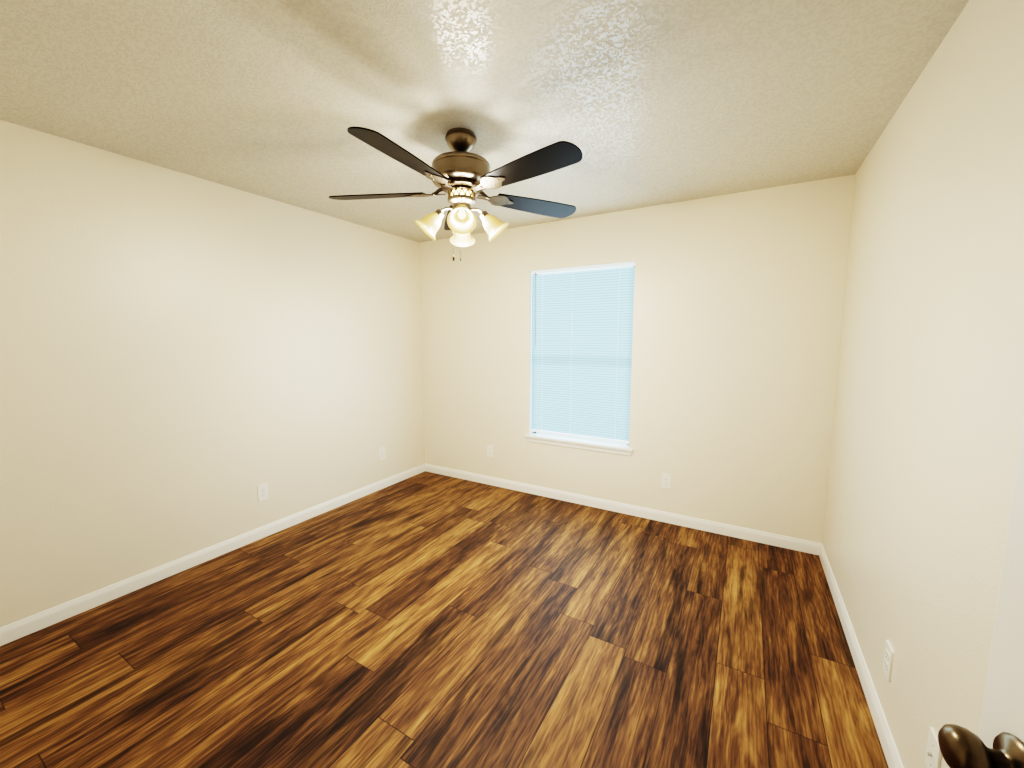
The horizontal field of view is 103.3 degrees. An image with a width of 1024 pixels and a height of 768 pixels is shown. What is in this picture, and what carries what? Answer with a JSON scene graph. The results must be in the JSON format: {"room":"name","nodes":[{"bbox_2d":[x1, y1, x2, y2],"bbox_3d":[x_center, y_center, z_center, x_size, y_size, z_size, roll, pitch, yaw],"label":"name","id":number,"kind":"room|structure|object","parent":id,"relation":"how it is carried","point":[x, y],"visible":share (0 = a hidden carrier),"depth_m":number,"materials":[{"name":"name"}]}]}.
{"room":"empty bedroom","nodes":[
{"label":"empty bedroom","id":0,"kind":"room"},
{"bbox_2d":[0,120,424,627],"bbox_3d":[-1.867,-0.093,2.893,0.120,2.440,3.710,4,7,30],"label":"wall","id":1,"kind":"structure","parent":0,"point":[189,364],"depth_m":2.44,"materials":[{"name":"paint"}]},
{"bbox_2d":[0,464,424,645],"bbox_3d":[-1.815,1.082,2.983,0.013,0.084,3.450,4,7,30],"label":"baseboard","id":2,"kind":"structure","parent":1,"relation":"attached to","point":[16,630],"depth_m":2.49,"materials":[{"name":"white wood"}]},
{"bbox_2d":[257,483,268,501],"bbox_3d":[-1.814,0.790,2.955,0.009,0.118,0.072,4,7,30],"label":"electrical outlet","id":3,"kind":"object","parent":1,"relation":"attached to","point":[262,490],"visible":1,"depth_m":2.95,"materials":[{"name":"white plastic"}]},
{"bbox_2d":[379,447,384,459],"bbox_3d":[-1.254,0.672,3.918,0.009,0.118,0.072,4,7,30],"label":"electrical outlet","id":4,"kind":"object","parent":1,"relation":"attached to","point":[382,453],"visible":1,"depth_m":3.91,"materials":[{"name":"white plastic"}]},
{"bbox_2d":[0,471,888,767],"bbox_3d":[-0.596,1.328,1.616,3.750,0.100,4.910,4,7,30],"label":"floor","id":5,"kind":"structure","parent":0,"point":[426,619],"depth_m":1.87,"materials":[{"name":"brown wood"}]},
{"bbox_2d":[0,0,968,241],"bbox_3d":[-0.596,-1.196,1.333,3.750,0.100,4.910,4,7,30],"label":"ceiling","id":6,"kind":"structure","parent":0,"point":[642,103],"depth_m":1.61,"materials":[{"name":"beige paint"}]},
{"bbox_2d":[329,127,582,260],"bbox_3d":[-0.257,-0.911,1.974,1.317,0.609,1.292,4,7,30],"label":"ceiling fan","id":7,"kind":"object","parent":6,"relation":"hanging from","point":[460,174],"visible":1,"depth_m":1.90,"materials":[{"name":"brown wood"}]},
{"bbox_2d":[420,174,854,542],"bbox_3d":[0.597,-0.164,3.527,3.510,2.440,0.140,4,7,30],"label":"wall","id":8,"kind":"structure","parent":0,"point":[738,309],"depth_m":3.03,"materials":[{"name":"paint"}]},
{"bbox_2d":[487,445,493,456],"bbox_3d":[-0.215,0.663,4.005,0.072,0.118,0.009,4,7,30],"label":"electrical outlet","id":9,"kind":"object","parent":8,"relation":"attached to","point":[490,452],"visible":1,"depth_m":4.00,"materials":[{"name":"white plastic"}]},
{"bbox_2d":[525,433,632,455],"bbox_3d":[0.572,0.526,3.571,0.990,0.062,0.113,4,7,30],"label":"window sill","id":10,"kind":"structure","parent":8,"relation":"attached to","point":[613,448],"depth_m":3.52,"materials":[{"name":"white wood"}]},
{"bbox_2d":[533,266,634,444],"bbox_3d":[0.614,-0.243,3.558,0.920,1.510,0.054,4,7,30],"label":"window","id":11,"kind":"structure","parent":8,"relation":"in","point":[571,436],"depth_m":3.53,"materials":[{"name":"white plastic"}]},
{"bbox_2d":[531,261,634,443],"bbox_3d":[0.569,-0.259,3.479,0.908,1.458,0.038,4,7,30],"label":"window blinds","id":12,"kind":"object","parent":11,"relation":"attached to","point":[582,336],"visible":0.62,"depth_m":3.46,"materials":[{"name":"white plastic"}]},
{"bbox_2d":[425,463,821,554],"bbox_3d":[0.558,1.014,3.593,3.510,0.084,0.013,4,7,30],"label":"baseboard","id":13,"kind":"structure","parent":8,"relation":"attached to","point":[791,543],"depth_m":3.29,"materials":[{"name":"white wood"}]},
{"bbox_2d":[661,473,671,488],"bbox_3d":[1.213,0.764,3.187,0.072,0.118,0.009,4,7,30],"label":"electrical outlet","id":14,"kind":"object","parent":8,"relation":"attached to","point":[666,481],"visible":1,"depth_m":3.18,"materials":[{"name":"white plastic"}]},
{"bbox_2d":[822,0,1023,767],"bbox_3d":[0.976,0.167,0.573,0.120,2.440,4.910,4,7,30],"label":"wall","id":15,"kind":"structure","parent":0,"point":[928,420],"depth_m":1.24,"materials":[{"name":"paint"}]},
{"bbox_2d":[819,544,903,767],"bbox_3d":[1.214,1.277,1.245,0.013,0.084,3.450,4,7,30],"label":"baseboard","id":16,"kind":"structure","parent":15,"relation":"attached to","point":[891,753],"depth_m":1.69,"materials":[{"name":"white wood"}]},
{"bbox_2d":[883,640,893,681],"bbox_3d":[1.363,1.002,1.470,0.009,0.118,0.072,4,7,30],"label":"electrical outlet","id":17,"kind":"object","parent":15,"relation":"attached to","point":[888,659],"visible":0.98,"depth_m":1.46,"materials":[{"name":"white plastic"}]},
{"bbox_2d":[925,726,941,767],"bbox_3d":[1.155,1.022,1.117,0.014,0.118,0.072,4,7,30],"label":"outlet","id":18,"kind":"object","parent":15,"relation":"attached to","point":[933,757],"visible":0.94,"depth_m":1.11,"materials":[{"name":"white plastic"}]},
{"bbox_2d":[938,421,1023,767],"bbox_3d":[0.477,0.417,0.130,0.252,2.018,0.908,4,7,30],"label":"door","id":19,"kind":"structure","parent":15,"relation":"in","point":[998,742],"depth_m":0.51,"materials":[{"name":"white paint"}]}
]}

